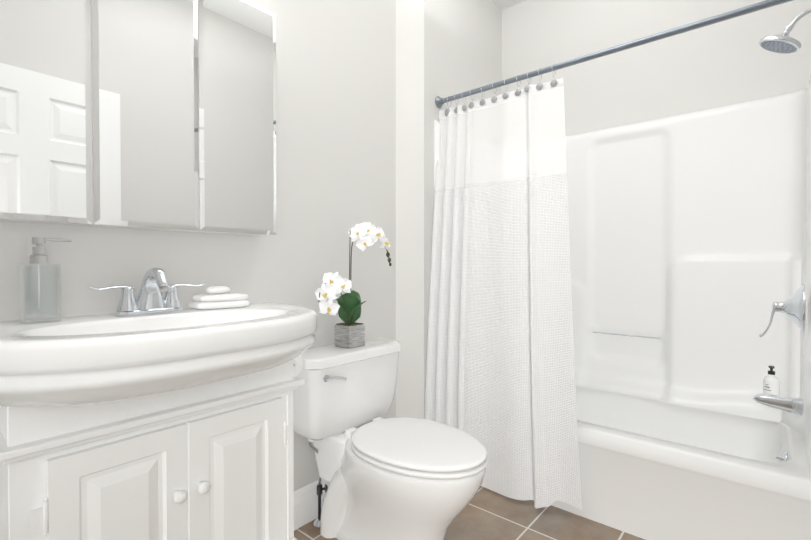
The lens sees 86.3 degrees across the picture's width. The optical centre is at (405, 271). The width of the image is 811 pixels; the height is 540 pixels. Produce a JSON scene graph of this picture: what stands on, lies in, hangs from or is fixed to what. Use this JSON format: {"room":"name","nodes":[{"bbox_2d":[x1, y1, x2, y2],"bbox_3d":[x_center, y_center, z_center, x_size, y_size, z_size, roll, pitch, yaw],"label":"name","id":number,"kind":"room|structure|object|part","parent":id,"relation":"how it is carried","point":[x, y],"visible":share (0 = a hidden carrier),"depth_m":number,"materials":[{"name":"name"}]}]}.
{"room":"bathroom","nodes":[
{"label":"bathroom","id":0,"kind":"room"},
{"bbox_2d":[0,0,501,490],"bbox_3d":[-0.384,-0.340,1.836,0.195,2.770,2.950,1,1,40],"label":"wall","id":1,"kind":"structure","parent":0,"point":[361,85],"depth_m":1.93,"materials":[{"name":"white paint"}]},
{"bbox_2d":[0,0,276,235],"bbox_3d":[-0.774,-0.522,1.273,0.118,0.790,0.829,1,1,40],"label":"upper cabinet","id":2,"kind":"object","parent":1,"relation":"attached to","point":[150,114],"visible":1,"depth_m":1.22,"materials":[{"name":"white mirror"}]},
{"bbox_3d":[-0.910,-0.519,1.025,0.006,0.790,0.275,1,1,40],"label":"door","id":3,"kind":"part","parent":2,"relation":"part of","materials":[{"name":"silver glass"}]},
{"bbox_3d":[-0.731,-0.522,1.237,0.006,0.790,0.274,1,1,40],"label":"door","id":4,"kind":"part","parent":2,"relation":"part of","materials":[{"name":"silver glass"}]},
{"bbox_3d":[-0.553,-0.525,1.449,0.006,0.790,0.274,1,1,40],"label":"door","id":5,"kind":"part","parent":2,"relation":"part of","materials":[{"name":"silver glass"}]},
{"bbox_2d":[294,478,329,529],"bbox_3d":[-0.218,0.969,1.960,0.111,0.150,1.048,1,1,40],"label":"baseboard","id":6,"kind":"structure","parent":1,"relation":"attached to","point":[306,504],"depth_m":1.80,"materials":[{"name":"white paint"}]},
{"bbox_2d":[435,0,792,107],"bbox_3d":[0.763,-0.910,1.850,1.528,0.062,0.062,1,1,40],"label":"curtain rod","id":7,"kind":"object","parent":1,"relation":"attached to","point":[440,101],"visible":0.94,"depth_m":1.73,"materials":[{"name":"silver metal"}]},
{"bbox_2d":[425,64,581,509],"bbox_3d":[0.441,0.049,2.045,0.796,1.958,0.175,1,1,40],"label":"shower curtain","id":8,"kind":"object","parent":7,"relation":"hanging from","point":[500,377],"visible":0.96,"depth_m":2.01,"materials":[{"name":"white fabric"}]},
{"bbox_2d":[294,486,644,539],"bbox_3d":[0.271,1.092,1.368,1.825,0.080,3.050,1,1,40],"label":"floor","id":9,"kind":"structure","parent":0,"point":[485,514],"depth_m":1.78,"materials":[{"name":"tile"}]},
{"bbox_2d":[0,267,316,539],"bbox_3d":[-0.616,0.521,1.162,0.520,1.066,0.924,1,1,40],"label":"bathroom vanity","id":10,"kind":"object","parent":9,"relation":"on","point":[150,413],"visible":1,"depth_m":1.03,"materials":[{"name":"white paint"}]},
{"bbox_2d":[17,237,71,323],"bbox_3d":[-0.907,0.019,1.093,0.075,0.210,0.104,1,1,40],"label":"soap dispenser","id":11,"kind":"object","parent":10,"relation":"on","point":[38,256],"visible":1,"depth_m":1.08,"materials":[{"name":"clear glass"}]},
{"bbox_3d":[-0.916,0.051,1.082,0.075,0.145,0.075,1,1,40],"label":"glass","id":12,"kind":"part","parent":11,"relation":"part of","materials":[{"name":"clear glass"}]},
{"bbox_3d":[-0.660,0.688,1.019,0.018,0.587,0.282,1,1,40],"label":"door","id":13,"kind":"part","parent":10,"relation":"part of","materials":[{"name":"white paint"}]},
{"bbox_2d":[87,267,206,316],"bbox_3d":[-0.719,0.055,1.242,0.138,0.136,0.312,1,1,40],"label":"faucet","id":14,"kind":"object","parent":10,"relation":"on","point":[150,302],"depth_m":1.24,"materials":[{"name":"silver metal"}]},
{"bbox_2d":[0,302,316,407],"bbox_3d":[-0.616,0.205,1.158,0.520,0.162,0.924,1,1,40],"label":"basin","id":15,"kind":"object","parent":10,"relation":"in","point":[84,361],"depth_m":0.93,"materials":[{"name":"white ceramic"}]},
{"bbox_3d":[-0.567,0.563,1.087,0.035,0.033,0.033,1,1,40],"label":"knob","id":16,"kind":"part","parent":10,"relation":"part of","materials":[{"name":"white paint"}]},
{"bbox_3d":[-0.529,0.563,1.132,0.035,0.033,0.033,1,1,40],"label":"knob","id":17,"kind":"part","parent":10,"relation":"part of","materials":[{"name":"white paint"}]},
{"bbox_2d":[189,293,249,309],"bbox_3d":[-0.615,0.097,1.434,0.172,0.045,0.104,-1,1,-44],"label":"cloth","id":18,"kind":"object","parent":10,"relation":"on","point":[218,301],"visible":1,"depth_m":1.39,"materials":[{"name":"white fabric"}]},
{"bbox_2d":[206,286,229,293],"bbox_3d":[-0.620,0.061,1.433,0.054,0.026,0.078,1,1,40],"label":"soap bar","id":19,"kind":"object","parent":18,"relation":"on","point":[217,289],"visible":0.98,"depth_m":1.41,"materials":[{"name":"white"}]},
{"bbox_3d":[-0.476,0.685,1.238,0.018,0.587,0.282,1,1,40],"label":"door","id":20,"kind":"part","parent":10,"relation":"part of","materials":[{"name":"white paint"}]},
{"bbox_2d":[293,355,302,376],"bbox_3d":[-0.459,0.327,1.551,0.150,0.095,0.127,1,1,40],"label":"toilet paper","id":21,"kind":"object","parent":10,"relation":"attached to","point":[297,364],"visible":0.08,"depth_m":1.54,"materials":[{"name":"white paper"}]},
{"bbox_2d":[293,338,487,539],"bbox_3d":[-0.044,0.686,1.641,0.761,0.738,0.518,1,1,40],"label":"toilet","id":22,"kind":"object","parent":9,"relation":"on","point":[403,478],"visible":0.98,"depth_m":1.59,"materials":[{"name":"white ceramic"}]},
{"bbox_3d":[-0.264,0.401,1.626,0.025,0.037,0.097,1,1,40],"label":"lever","id":23,"kind":"part","parent":22,"relation":"part of","materials":[{"name":"silver metal"}]},
{"bbox_3d":[-0.249,0.479,1.811,0.223,0.329,0.518,1,1,40],"label":"tank","id":24,"kind":"part","parent":22,"relation":"part of","materials":[{"name":"white ceramic"}]},
{"bbox_2d":[315,222,391,347],"bbox_3d":[-0.209,0.048,1.835,0.159,0.531,0.448,1,1,40],"label":"orchid","id":25,"kind":"object","parent":22,"relation":"on","point":[350,332],"visible":1,"depth_m":1.81,"materials":[{"name":"leaf"},{"name":"petal"},{"name":"weathered grey wood"}]},
{"bbox_3d":[-0.236,0.269,1.834,0.092,0.090,0.092,1,1,40],"label":"pot","id":26,"kind":"part","parent":25,"relation":"part of","materials":[{"name":"grey stone"}]},
{"bbox_3d":[0.037,0.626,1.572,0.550,0.044,0.390,1,1,40],"label":"seat","id":27,"kind":"part","parent":22,"relation":"part of","materials":[{"name":"white plastic"}]},
{"bbox_2d":[434,8,810,539],"bbox_3d":[0.981,0.016,2.120,1.530,2.050,0.758,1,1,40],"label":"tub surround","id":28,"kind":"object","parent":9,"relation":"on","point":[690,247],"visible":0.62,"depth_m":2.06,"materials":[{"name":"white plastic"}]},
{"bbox_2d":[763,366,779,395],"bbox_3d":[1.612,0.488,1.906,0.056,0.144,0.058,1,1,40],"label":"lotion bottle","id":29,"kind":"object","parent":28,"relation":"on","point":[771,383],"visible":0.79,"depth_m":1.89,"materials":[{"name":"white plastic"}]},
{"bbox_3d":[1.449,0.512,1.687,0.150,0.058,0.062,1,1,40],"label":"spout","id":30,"kind":"part","parent":28,"relation":"part of","materials":[{"name":"silver metal"}]},
{"bbox_2d":[491,0,525,9],"bbox_3d":[0.271,-1.758,1.329,1.825,0.080,3.050,1,1,40],"label":"ceiling","id":31,"kind":"structure","parent":0,"point":[503,4],"depth_m":2.80,"materials":[{"name":"white paint"}]},
{"bbox_2d":[502,0,810,135],"bbox_3d":[1.222,-0.349,2.475,1.825,2.770,0.100,1,1,40],"label":"wall","id":32,"kind":"structure","parent":0,"point":[725,63],"depth_m":2.33,"materials":[{"name":"white paint"}]}
]}

